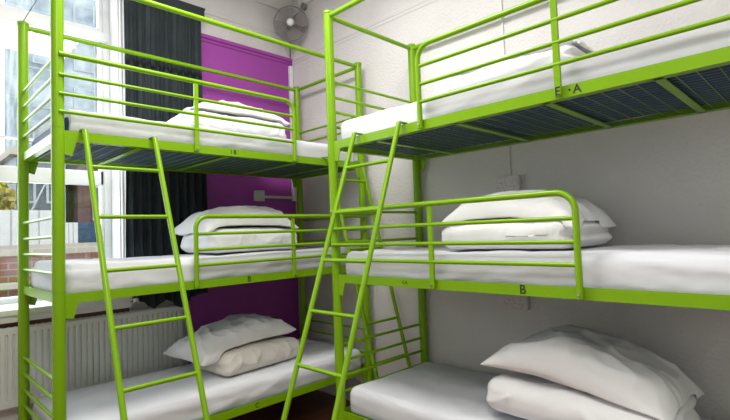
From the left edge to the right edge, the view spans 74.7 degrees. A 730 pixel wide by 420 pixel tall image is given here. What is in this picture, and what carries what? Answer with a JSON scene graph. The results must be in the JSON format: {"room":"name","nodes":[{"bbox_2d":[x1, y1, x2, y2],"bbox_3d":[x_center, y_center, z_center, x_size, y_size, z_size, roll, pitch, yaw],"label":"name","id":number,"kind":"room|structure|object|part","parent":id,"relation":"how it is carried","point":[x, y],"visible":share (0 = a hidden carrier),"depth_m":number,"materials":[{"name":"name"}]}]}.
{"room":"dormitory","nodes":[
{"label":"dormitory","id":0,"kind":"room"},
{"bbox_2d":[0,0,290,419],"bbox_3d":[-2.238,-0.230,2.958,0.450,3.500,4.130,-5,-4,45],"label":"wall","id":1,"kind":"structure","parent":0,"point":[250,12],"depth_m":3.93,"materials":[{"name":"white paint"}]},
{"bbox_2d":[0,0,111,304],"bbox_3d":[-2.565,-0.519,2.736,0.100,2.220,2.050,-5,-4,45],"label":"window","id":2,"kind":"structure","parent":1,"relation":"in","point":[10,15],"depth_m":3.36,"materials":[{"name":"white paint"}]},
{"bbox_3d":[-2.521,-0.229,2.749,0.050,0.100,1.855,-5,-4,45],"label":"meeting rail","id":3,"kind":"part","parent":2,"relation":"part of","materials":[{"name":"white paint"}]},
{"bbox_2d":[0,308,128,328],"bbox_3d":[-2.301,0.669,2.462,0.050,0.064,2.050,-5,-4,45],"label":"trim","id":4,"kind":"structure","parent":1,"relation":"attached to","point":[76,316],"depth_m":2.95,"materials":[{"name":"brown wood"}]},
{"bbox_2d":[0,296,132,323],"bbox_3d":[-2.368,0.604,2.529,0.360,0.075,2.050,-5,-4,45],"label":"window sill","id":5,"kind":"structure","parent":1,"relation":"attached to","point":[42,309],"depth_m":2.86,"materials":[{"name":"white paint"}]},
{"bbox_2d":[0,305,187,411],"bbox_3d":[-2.014,1.084,2.699,0.070,0.837,2.098,-5,-4,45],"label":"radiator","id":6,"kind":"object","parent":1,"relation":"attached to","point":[89,362],"visible":0.62,"depth_m":2.99,"materials":[{"name":"metal"}]},
{"bbox_2d":[109,0,124,257],"bbox_3d":[-1.742,-0.525,3.349,0.220,2.190,0.019,-5,-4,45],"label":"trim","id":7,"kind":"structure","parent":1,"relation":"attached to","point":[115,14],"depth_m":3.33,"materials":[{"name":"white paint"}]},
{"bbox_2d":[123,0,125,202],"bbox_3d":[-1.627,-0.538,3.271,0.012,2.200,0.030,-5,-4,45],"label":"trim","id":8,"kind":"structure","parent":1,"relation":"attached to","point":[123,0],"depth_m":3.28,"materials":[{"name":"white paint"}]},
{"bbox_2d":[175,0,204,10],"bbox_3d":[-2.146,-1.525,2.754,0.116,0.018,2.550,-5,-4,45],"label":"rail","id":9,"kind":"object","parent":1,"relation":"attached to","point":[175,0],"visible":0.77,"depth_m":3.54,"materials":[{"name":"white paint"}]},
{"bbox_2d":[124,0,207,308],"bbox_3d":[-1.382,-0.415,3.361,0.064,2.195,0.575,-5,-4,45],"label":"curtain","id":10,"kind":"object","parent":9,"relation":"hanging from","point":[148,29],"visible":0.53,"depth_m":3.33,"materials":[{"name":"grey fabric"}]},
{"bbox_2d":[188,41,299,363],"bbox_3d":[-0.967,0.098,3.891,0.004,2.840,1.009,-5,-4,45],"label":"wall panel","id":11,"kind":"object","parent":1,"relation":"attached to","point":[277,299],"depth_m":3.92,"materials":[{"name":"purple paint"}]},
{"bbox_2d":[201,33,291,65],"bbox_3d":[-1.009,-1.336,3.948,0.034,0.065,1.009,-5,-4,45],"label":"trim","id":12,"kind":"structure","parent":1,"relation":"attached to","point":[206,38],"depth_m":3.95,"materials":[{"name":"purple paint"}]},
{"bbox_2d":[204,10,288,39],"bbox_3d":[-1.170,-1.551,3.821,0.008,0.030,1.400,-5,-4,45],"label":"trim","id":13,"kind":"structure","parent":1,"relation":"attached to","point":[205,11],"depth_m":3.98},
{"bbox_2d":[253,190,264,200],"bbox_3d":[-0.878,-0.117,3.967,0.040,0.090,0.090,-5,-4,45],"label":"wall socket","id":14,"kind":"object","parent":1,"relation":"attached to","point":[259,195],"visible":1,"depth_m":3.95,"materials":[{"name":"plastic"}]},
{"bbox_2d":[252,0,293,9],"bbox_3d":[-2.082,-1.895,2.821,0.160,0.200,4.130,-5,-4,45],"label":"trim","id":15,"kind":"structure","parent":1,"relation":"attached to","point":[276,4],"depth_m":4.20,"materials":[{"name":"paint"}]},
{"bbox_2d":[265,196,292,198],"bbox_3d":[-0.744,-0.109,4.119,0.015,0.022,0.305,-5,-4,45],"label":"cable trunking","id":16,"kind":"object","parent":1,"relation":"attached to","point":[272,197],"visible":1,"depth_m":4.12,"materials":[{"name":"plastic"}]},
{"bbox_2d":[274,3,307,40],"bbox_3d":[-0.639,-1.625,4.128,0.291,0.352,0.189,-2,-3,-5],"label":"wall fan","id":17,"kind":"object","parent":1,"relation":"attached to","point":[299,19],"visible":1,"depth_m":4.08,"materials":[{"name":"grey plastic"}]},
{"bbox_3d":[-0.711,-1.559,4.090,0.115,0.124,0.017,-2,-3,3],"label":"blade","id":18,"kind":"part","parent":17,"relation":"part of","materials":[{"name":"plastic"}]},
{"bbox_3d":[-0.670,-1.671,4.077,0.123,0.114,0.020,-2,7,-3],"label":"blade","id":19,"kind":"part","parent":17,"relation":"part of","materials":[{"name":"plastic"}]},
{"bbox_3d":[-0.599,-1.519,4.099,0.123,0.114,0.020,-2,7,-3],"label":"blade","id":20,"kind":"part","parent":17,"relation":"part of","materials":[{"name":"plastic"}]},
{"bbox_3d":[-0.558,-1.631,4.088,0.114,0.123,0.020,-2,7,-3],"label":"blade","id":21,"kind":"part","parent":17,"relation":"part of","materials":[{"name":"plastic"}]},
{"bbox_3d":[-0.532,-1.773,4.170,0.059,0.059,0.030,-5,-4,45],"label":"wall plate","id":22,"kind":"part","parent":17,"relation":"part of","materials":[{"name":"grey plastic"}]},
{"bbox_2d":[288,66,296,200],"bbox_3d":[-0.646,-0.683,4.258,0.024,1.210,0.036,-5,-4,45],"label":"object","id":23,"kind":"object","parent":1,"relation":"attached to","point":[290,68],"visible":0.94,"depth_m":4.26,"materials":[{"name":"white paint"}]},
{"bbox_2d":[227,390,370,419],"bbox_3d":[-0.442,1.423,1.162,5.425,0.100,4.330,-5,-4,45],"label":"floor","id":24,"kind":"structure","parent":0,"point":[316,404],"depth_m":3.56,"materials":[{"name":"brown wood"}]},
{"bbox_2d":[79,128,209,419],"bbox_3d":[-0.917,0.519,2.054,0.775,1.833,0.349,-5,-4,45],"label":"ladder","id":25,"kind":"object","parent":24,"relation":"on","point":[112,328],"visible":1,"depth_m":2.10,"materials":[{"name":"green metal"}]},
{"bbox_2d":[17,0,372,419],"bbox_3d":[-0.958,0.194,3.107,0.825,2.575,2.009,-5,-4,45],"label":"bunk bed","id":26,"kind":"object","parent":24,"relation":"on","point":[61,142],"visible":0.87,"depth_m":2.66,"materials":[{"name":"green metal"}]},
{"bbox_3d":[-1.916,0.215,2.683,0.053,2.563,0.053,-5,-4,45],"label":"post","id":27,"kind":"part","parent":26,"relation":"part of","materials":[{"name":"green metal"}]},
{"bbox_3d":[-1.877,0.505,2.709,0.004,0.073,0.055,-5,-4,45],"label":"gusset plate","id":28,"kind":"part","parent":26,"relation":"part of","materials":[{"name":"green metal"}]},
{"bbox_3d":[-1.905,-0.239,2.744,0.004,0.073,0.055,-5,-4,45],"label":"gusset plate","id":29,"kind":"part","parent":26,"relation":"part of","materials":[{"name":"green metal"}]},
{"bbox_3d":[-1.658,-0.321,2.451,0.713,0.045,0.032,-5,-4,45],"label":"rail","id":30,"kind":"part","parent":26,"relation":"part of","materials":[{"name":"green metal"}]},
{"bbox_3d":[-1.631,0.423,2.416,0.713,0.045,0.032,-5,-4,45],"label":"rail","id":31,"kind":"part","parent":26,"relation":"part of","materials":[{"name":"green metal"}]},
{"bbox_3d":[-1.380,0.170,2.153,0.053,2.563,0.053,-5,-4,45],"label":"post","id":32,"kind":"part","parent":26,"relation":"part of","materials":[{"name":"green metal"}]},
{"bbox_3d":[-1.357,-0.284,2.203,0.004,0.073,0.055,-5,-4,45],"label":"gusset plate","id":33,"kind":"part","parent":26,"relation":"part of","materials":[{"name":"green metal"}]},
{"bbox_3d":[-1.330,0.460,2.168,0.004,0.073,0.055,-5,-4,45],"label":"gusset plate","id":34,"kind":"part","parent":26,"relation":"part of","materials":[{"name":"green metal"}]},
{"bbox_3d":[-1.276,-1.039,3.435,0.029,0.029,1.950,-5,-4,45],"label":"rail","id":35,"kind":"part","parent":26,"relation":"part of","materials":[{"name":"green metal"}]},
{"bbox_3d":[-1.242,-0.291,3.394,0.038,0.045,1.908,-5,-4,45],"label":"rail","id":36,"kind":"part","parent":26,"relation":"part of","materials":[{"name":"green metal"}]},
{"bbox_3d":[-0.920,-0.522,2.642,0.025,0.400,1.330,-5,-4,45],"label":"guard rail","id":37,"kind":"part","parent":26,"relation":"part of","materials":[{"name":"green metal"}]},
{"bbox_2d":[32,109,353,175],"bbox_3d":[-0.983,-0.384,3.139,0.727,0.153,1.899,-5,-4,45],"label":"mattress","id":38,"kind":"object","parent":26,"relation":"on","point":[71,122],"visible":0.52,"depth_m":2.74,"materials":[{"name":"white fabric"}]},
{"bbox_2d":[167,110,285,137],"bbox_3d":[-0.953,-0.536,3.240,0.737,0.156,0.508,0,-4,-42],"label":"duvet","id":39,"kind":"object","parent":38,"relation":"on","point":[186,119],"visible":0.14,"depth_m":3.03,"materials":[{"name":"white fabric"}]},
{"bbox_2d":[171,100,289,126],"bbox_3d":[-0.938,-0.655,3.298,0.703,0.163,0.460,0,-4,-42],"label":"pillow","id":40,"kind":"object","parent":39,"relation":"on","point":[203,106],"visible":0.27,"depth_m":3.14,"materials":[{"name":"white fabric"}]},
{"bbox_2d":[31,247,356,293],"bbox_3d":[-0.956,0.351,3.104,0.729,0.170,1.900,-5,-4,45],"label":"mattress","id":41,"kind":"object","parent":26,"relation":"on","point":[82,275],"visible":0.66,"depth_m":2.59,"materials":[{"name":"white fabric"}]},
{"bbox_2d":[180,226,296,252],"bbox_3d":[-0.842,0.194,3.236,0.507,0.166,0.673,-5,-4,45],"label":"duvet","id":42,"kind":"object","parent":41,"relation":"on","point":[204,241],"visible":0.69,"depth_m":3.03,"materials":[{"name":"white fabric"}]},
{"bbox_2d":[174,205,298,235],"bbox_3d":[-0.874,0.065,3.243,0.500,0.194,0.680,-5,-4,45],"label":"pillow","id":43,"kind":"object","parent":42,"relation":"on","point":[206,225],"visible":0.73,"depth_m":3.08,"materials":[{"name":"white fabric"}]},
{"bbox_2d":[32,338,361,419],"bbox_3d":[-0.929,1.100,3.068,0.729,0.155,1.901,-5,-4,45],"label":"mattress","id":44,"kind":"object","parent":26,"relation":"on","point":[179,399],"visible":0.62,"depth_m":2.75,"materials":[{"name":"white fabric"}]},
{"bbox_2d":[193,335,298,376],"bbox_3d":[-0.783,0.942,3.199,0.458,0.167,0.626,-4,-3,40],"label":"duvet","id":45,"kind":"object","parent":44,"relation":"on","point":[257,354],"visible":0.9,"depth_m":3.02,"materials":[{"name":"white fabric"}]},
{"bbox_2d":[163,314,296,365],"bbox_3d":[-0.887,0.830,3.195,0.480,0.234,0.717,-4,-4,41],"label":"pillow","id":46,"kind":"object","parent":45,"relation":"on","point":[212,340],"visible":0.95,"depth_m":3.04,"materials":[{"name":"white fabric"}]},
{"bbox_3d":[-0.692,0.409,2.841,0.038,0.045,1.908,-5,-4,45],"label":"rail","id":47,"kind":"part","parent":26,"relation":"part of","materials":[{"name":"green metal"}]},
{"bbox_3d":[-0.719,-0.335,2.876,0.038,0.045,1.908,-5,-4,45],"label":"rail","id":48,"kind":"part","parent":26,"relation":"part of","materials":[{"name":"green metal"}]},
{"bbox_3d":[-0.740,-1.084,2.905,0.029,0.029,1.950,-5,-4,45],"label":"rail","id":49,"kind":"part","parent":26,"relation":"part of","materials":[{"name":"green metal"}]},
{"bbox_3d":[-0.455,0.227,3.049,0.025,0.400,1.326,-5,-4,45],"label":"guard rail","id":50,"kind":"part","parent":26,"relation":"part of","materials":[{"name":"green metal"}]},
{"bbox_3d":[-0.665,1.151,2.807,0.038,0.045,1.908,-5,-4,45],"label":"rail","id":51,"kind":"part","parent":26,"relation":"part of","materials":[{"name":"green metal"}]},
{"bbox_3d":[-0.599,-0.225,4.062,0.004,0.073,0.055,-5,-4,45],"label":"gusset plate","id":52,"kind":"part","parent":26,"relation":"part of","materials":[{"name":"green metal"}]},
{"bbox_3d":[-0.543,0.230,4.069,0.053,2.563,0.053,-5,-4,45],"label":"post","id":53,"kind":"part","parent":26,"relation":"part of","materials":[{"name":"green metal"}]},
{"bbox_3d":[-0.322,-1.054,3.863,0.755,0.027,0.027,-5,-4,45],"label":"rail","id":54,"kind":"part","parent":26,"relation":"part of","materials":[{"name":"green metal"}]},
{"bbox_3d":[-0.303,-0.306,3.819,0.713,0.045,0.032,-5,-4,45],"label":"rail","id":55,"kind":"part","parent":26,"relation":"part of","materials":[{"name":"green metal"}]},
{"bbox_3d":[-0.052,-0.270,3.521,0.004,0.073,0.055,-5,-4,45],"label":"gusset plate","id":56,"kind":"part","parent":26,"relation":"part of","materials":[{"name":"green metal"}]},
{"bbox_3d":[-0.008,0.185,3.538,0.053,2.563,0.053,-5,-4,45],"label":"post","id":57,"kind":"part","parent":26,"relation":"part of","materials":[{"name":"green metal"}]},
{"bbox_3d":[0.002,1.215,3.451,0.004,0.073,0.055,-5,-4,45],"label":"gusset plate","id":58,"kind":"part","parent":26,"relation":"part of","materials":[{"name":"green metal"}]},
{"bbox_2d":[281,121,407,419],"bbox_3d":[-0.139,0.495,2.146,0.340,1.833,0.746,-5,-4,45],"label":"ladder","id":59,"kind":"object","parent":24,"relation":"on","point":[389,161],"visible":0.98,"depth_m":2.18,"materials":[{"name":"green metal"}]},
{"bbox_2d":[321,156,410,378],"bbox_3d":[0.051,0.536,3.179,0.568,1.832,0.344,-5,-4,45],"label":"ladder","id":60,"kind":"object","parent":24,"relation":"on","point":[365,324],"visible":0.61,"depth_m":3.17,"materials":[{"name":"green metal"}]},
{"bbox_2d":[323,0,729,419],"bbox_3d":[0.787,0.090,2.267,2.009,2.575,0.825,-5,-4,45],"label":"bunk bed","id":61,"kind":"object","parent":24,"relation":"on","point":[659,73],"visible":0.77,"depth_m":2.07,"materials":[{"name":"green metal"}]},
{"bbox_3d":[-0.166,0.151,2.687,0.053,2.563,0.053,-5,-4,45],"label":"post","id":62,"kind":"part","parent":61,"relation":"part of","materials":[{"name":"green metal"}]},
{"bbox_3d":[-0.154,-0.306,2.669,0.055,0.073,0.004,-5,-4,45],"label":"gusset plate","id":63,"kind":"part","parent":61,"relation":"part of","materials":[{"name":"green metal"}]},
{"bbox_3d":[-0.127,0.438,2.634,0.055,0.073,0.004,-5,-4,45],"label":"gusset plate","id":64,"kind":"part","parent":61,"relation":"part of","materials":[{"name":"green metal"}]},
{"bbox_3d":[0.480,-1.168,2.062,1.950,0.029,0.029,-5,-4,45],"label":"rail","id":65,"kind":"part","parent":61,"relation":"part of","materials":[{"name":"green metal"}]},
{"bbox_3d":[0.144,1.125,2.901,0.032,0.045,0.713,-5,-4,45],"label":"rail","id":66,"kind":"part","parent":61,"relation":"part of","materials":[{"name":"green metal"}]},
{"bbox_3d":[0.568,1.066,1.963,1.908,0.045,0.038,-5,-4,45],"label":"rail","id":67,"kind":"part","parent":61,"relation":"part of","materials":[{"name":"green metal"}]},
{"bbox_3d":[0.054,-1.107,3.014,0.027,0.027,0.755,-5,-4,45],"label":"rail","id":68,"kind":"part","parent":61,"relation":"part of","materials":[{"name":"green metal"}]},
{"bbox_3d":[0.089,-0.360,2.971,0.032,0.045,0.713,-5,-4,45],"label":"rail","id":69,"kind":"part","parent":61,"relation":"part of","materials":[{"name":"green metal"}]},
{"bbox_3d":[1.011,-1.162,2.598,1.950,0.029,0.029,-5,-4,45],"label":"rail","id":70,"kind":"part","parent":61,"relation":"part of","materials":[{"name":"green metal"}]},
{"bbox_3d":[0.365,0.157,3.223,0.053,2.563,0.053,-5,-4,45],"label":"post","id":71,"kind":"part","parent":61,"relation":"part of","materials":[{"name":"green metal"}]},
{"bbox_3d":[0.388,-0.300,3.217,0.055,0.073,0.004,-5,-4,45],"label":"gusset plate","id":72,"kind":"part","parent":61,"relation":"part of","materials":[{"name":"green metal"}]},
{"bbox_3d":[0.297,0.159,2.194,1.348,0.400,0.025,-5,-4,45],"label":"guard rail","id":73,"kind":"part","parent":61,"relation":"part of","materials":[{"name":"green metal"}]},
{"bbox_3d":[0.709,-0.621,1.795,1.314,0.400,0.025,-5,-4,45],"label":"guard rail","id":74,"kind":"part","parent":61,"relation":"part of","materials":[{"name":"green metal"}]},
{"bbox_2d":[350,362,709,419],"bbox_3d":[0.825,0.997,2.228,1.901,0.155,0.728,-5,-4,45],"label":"mattress","id":75,"kind":"object","parent":61,"relation":"on","point":[426,390],"visible":0.7,"depth_m":2.50,"materials":[{"name":"white fabric"}]},
{"bbox_2d":[486,371,699,419],"bbox_3d":[0.956,0.808,2.059,0.528,0.188,0.749,1,-4,-45],"label":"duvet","id":76,"kind":"object","parent":75,"relation":"on","point":[522,395],"visible":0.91,"depth_m":1.94,"materials":[{"name":"white fabric"}]},
{"bbox_2d":[480,324,703,419],"bbox_3d":[0.964,0.656,2.079,0.746,0.281,0.520,-5,-4,45],"label":"pillow","id":77,"kind":"object","parent":76,"relation":"on","point":[617,370],"visible":1,"depth_m":1.91,"materials":[{"name":"white fabric"}]},
{"bbox_3d":[0.513,-0.420,2.033,1.908,0.045,0.038,-5,-4,45],"label":"rail","id":78,"kind":"part","parent":61,"relation":"part of","materials":[{"name":"green metal"}]},
{"bbox_3d":[0.541,0.324,1.998,1.908,0.045,0.038,-5,-4,45],"label":"rail","id":79,"kind":"part","parent":61,"relation":"part of","materials":[{"name":"green metal"}]},
{"bbox_2d":[341,20,729,155],"bbox_3d":[0.771,-0.488,2.299,1.901,0.154,0.726,-5,-4,45],"label":"mattress","id":80,"kind":"object","parent":61,"relation":"on","point":[715,36],"visible":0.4,"depth_m":1.95,"materials":[{"name":"white fabric"}]},
{"bbox_2d":[435,44,584,95],"bbox_3d":[0.753,-0.623,2.328,0.714,0.116,0.516,-5,-4,45],"label":"duvet","id":81,"kind":"object","parent":80,"relation":"on","point":[511,66],"visible":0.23,"depth_m":2.12,"materials":[{"name":"white fabric"}]},
{"bbox_2d":[453,39,594,76],"bbox_3d":[0.802,-0.704,2.338,0.660,0.103,0.460,-5,-4,45],"label":"pillow","id":82,"kind":"object","parent":81,"relation":"on","point":[577,43],"visible":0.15,"depth_m":2.08,"materials":[{"name":"white fabric"}]},
{"bbox_2d":[345,244,729,294],"bbox_3d":[0.797,0.255,2.263,1.900,0.155,0.730,-5,-4,45],"label":"mattress","id":83,"kind":"object","parent":61,"relation":"on","point":[691,268],"visible":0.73,"depth_m":1.80,"materials":[{"name":"white fabric"}]},
{"bbox_2d":[442,217,611,248],"bbox_3d":[0.765,0.102,2.290,0.655,0.151,0.546,-5,-4,45],"label":"duvet","id":84,"kind":"object","parent":83,"relation":"on","point":[592,233],"visible":0.8,"depth_m":2.08,"materials":[{"name":"white fabric"}]},
{"bbox_2d":[440,190,615,230],"bbox_3d":[0.763,0.005,2.284,0.649,0.197,0.500,-5,-4,45],"label":"pillow","id":85,"kind":"object","parent":84,"relation":"on","point":[544,206],"visible":0.66,"depth_m":2.11,"materials":[{"name":"white fabric"}]},
{"bbox_3d":[1.032,-0.414,2.556,1.908,0.045,0.038,-5,-4,45],"label":"rail","id":86,"kind":"part","parent":61,"relation":"part of","materials":[{"name":"green metal"}]},
{"bbox_2d":[291,0,729,419],"bbox_3d":[0.987,-0.357,2.756,5.425,3.500,0.120,-5,-4,45],"label":"wall","id":87,"kind":"structure","parent":0,"point":[667,181],"depth_m":2.78,"materials":[{"name":"white paint"}]},
{"bbox_2d":[297,0,313,7],"bbox_3d":[1.027,-2.022,2.537,4.665,0.200,0.160,-5,-4,45],"label":"trim","id":88,"kind":"structure","parent":87,"relation":"attached to","point":[300,2],"depth_m":4.16,"materials":[{"name":"paint"}]},
{"bbox_2d":[317,378,363,399],"bbox_3d":[1.141,1.292,2.488,4.825,0.170,0.020,-5,-4,45],"label":"baseboard","id":89,"kind":"structure","parent":87,"relation":"attached to","point":[331,389],"depth_m":3.75,"materials":[{"name":"white paint"}]},
{"bbox_2d":[292,0,437,64],"bbox_3d":[1.049,-1.474,2.614,4.805,0.065,0.012,-5,-4,45],"label":"trim","id":90,"kind":"structure","parent":87,"relation":"attached to","point":[418,4],"depth_m":3.58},
{"bbox_2d":[500,0,510,175],"bbox_3d":[0.819,-1.039,2.839,0.012,1.680,0.012,-5,-4,45],"label":"cable conduit","id":91,"kind":"object","parent":87,"relation":"attached to","point":[501,5],"visible":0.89,"depth_m":2.83,"materials":[{"name":"white plastic"}]},
{"bbox_2d":[495,175,521,192],"bbox_3d":[0.835,-0.150,2.792,0.154,0.094,0.040,-5,-4,45],"label":"wall socket","id":92,"kind":"object","parent":87,"relation":"attached to","point":[506,183],"visible":0.88,"depth_m":2.77,"materials":[{"name":"plastic"}]},
{"bbox_2d":[502,294,529,310],"bbox_3d":[0.869,0.523,2.751,0.154,0.094,0.040,-5,-4,45],"label":"wall socket","id":93,"kind":"object","parent":87,"relation":"attached to","point":[517,302],"visible":0.8,"depth_m":2.73,"materials":[{"name":"plastic"}]},
{"label":"outside","id":94,"kind":"structure","parent":0,"visible":0},
{"bbox_3d":[-23.172,3.714,23.698,58.400,0.100,60.000,-5,-4,45],"label":"ground","id":95,"kind":"structure","parent":94,"visible":0},
{"bbox_2d":[0,182,17,209],"bbox_3d":[-9.403,0.661,11.102,2.092,3.819,2.297,-5,-4,45],"label":"autumn tree","id":96,"kind":"object","parent":95,"relation":"on","point":[5,204],"visible":0.71,"depth_m":11.46,"materials":[{"name":"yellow plant"}]},
{"bbox_2d":[0,146,50,209],"bbox_3d":[-10.264,0.604,14.466,4.250,4.300,1.400,-5,-4,45],"label":"glass building","id":97,"kind":"structure","parent":95,"relation":"on","point":[8,157],"depth_m":13.10,"materials":[{"name":"glass"}]},
{"bbox_2d":[0,210,77,245],"bbox_3d":[-7.763,1.133,6.353,0.070,2.300,7.000,-5,-4,45],"label":"hoarding","id":98,"kind":"object","parent":95,"relation":"on","point":[8,218],"visible":0.24,"depth_m":8.36,"materials":[{"name":"white paint"}]},
{"bbox_2d":[29,143,65,222],"bbox_3d":[-6.710,0.449,14.080,0.110,4.329,5.598,-5,-4,45],"label":"scaffolding","id":99,"kind":"object","parent":95,"relation":"on","point":[29,143],"visible":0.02,"depth_m":12.38,"materials":[{"name":"metal"}]},
{"bbox_2d":[0,242,98,297],"bbox_3d":[-3.999,1.253,5.439,0.460,1.700,13.000,-5,-4,45],"label":"brick wall","id":100,"kind":"structure","parent":95,"relation":"on","point":[8,254],"depth_m":5.47,"materials":[{"name":"red brick"}]},
{"bbox_2d":[4,0,97,150],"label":"window","id":101,"kind":"structure","parent":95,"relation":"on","point":[78,11],"depth_m":20.11,"materials":[{"name":"glass"}]},
{"bbox_2d":[23,0,95,123],"bbox_3d":[-10.376,-4.417,20.753,0.110,14.922,7.348,-5,-4,45],"label":"scaffolding","id":102,"kind":"object","parent":95,"relation":"on","point":[23,0],"visible":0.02,"depth_m":19.92,"materials":[{"name":"metal"}]},
{"bbox_2d":[65,164,98,222],"bbox_3d":[-7.836,0.630,16.917,4.250,4.300,5.400,-5,-4,45],"label":"brick building","id":103,"kind":"structure","parent":95,"relation":"on","point":[77,197],"depth_m":13.95,"materials":[{"name":"brick"}]},
{"bbox_2d":[78,223,96,242],"bbox_3d":[-4.210,1.296,10.236,0.100,2.080,3.480,-5,-4,45],"label":"hoarding","id":104,"kind":"object","parent":95,"relation":"on","point":[86,233],"visible":0.02,"depth_m":9.13,"materials":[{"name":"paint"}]}
]}

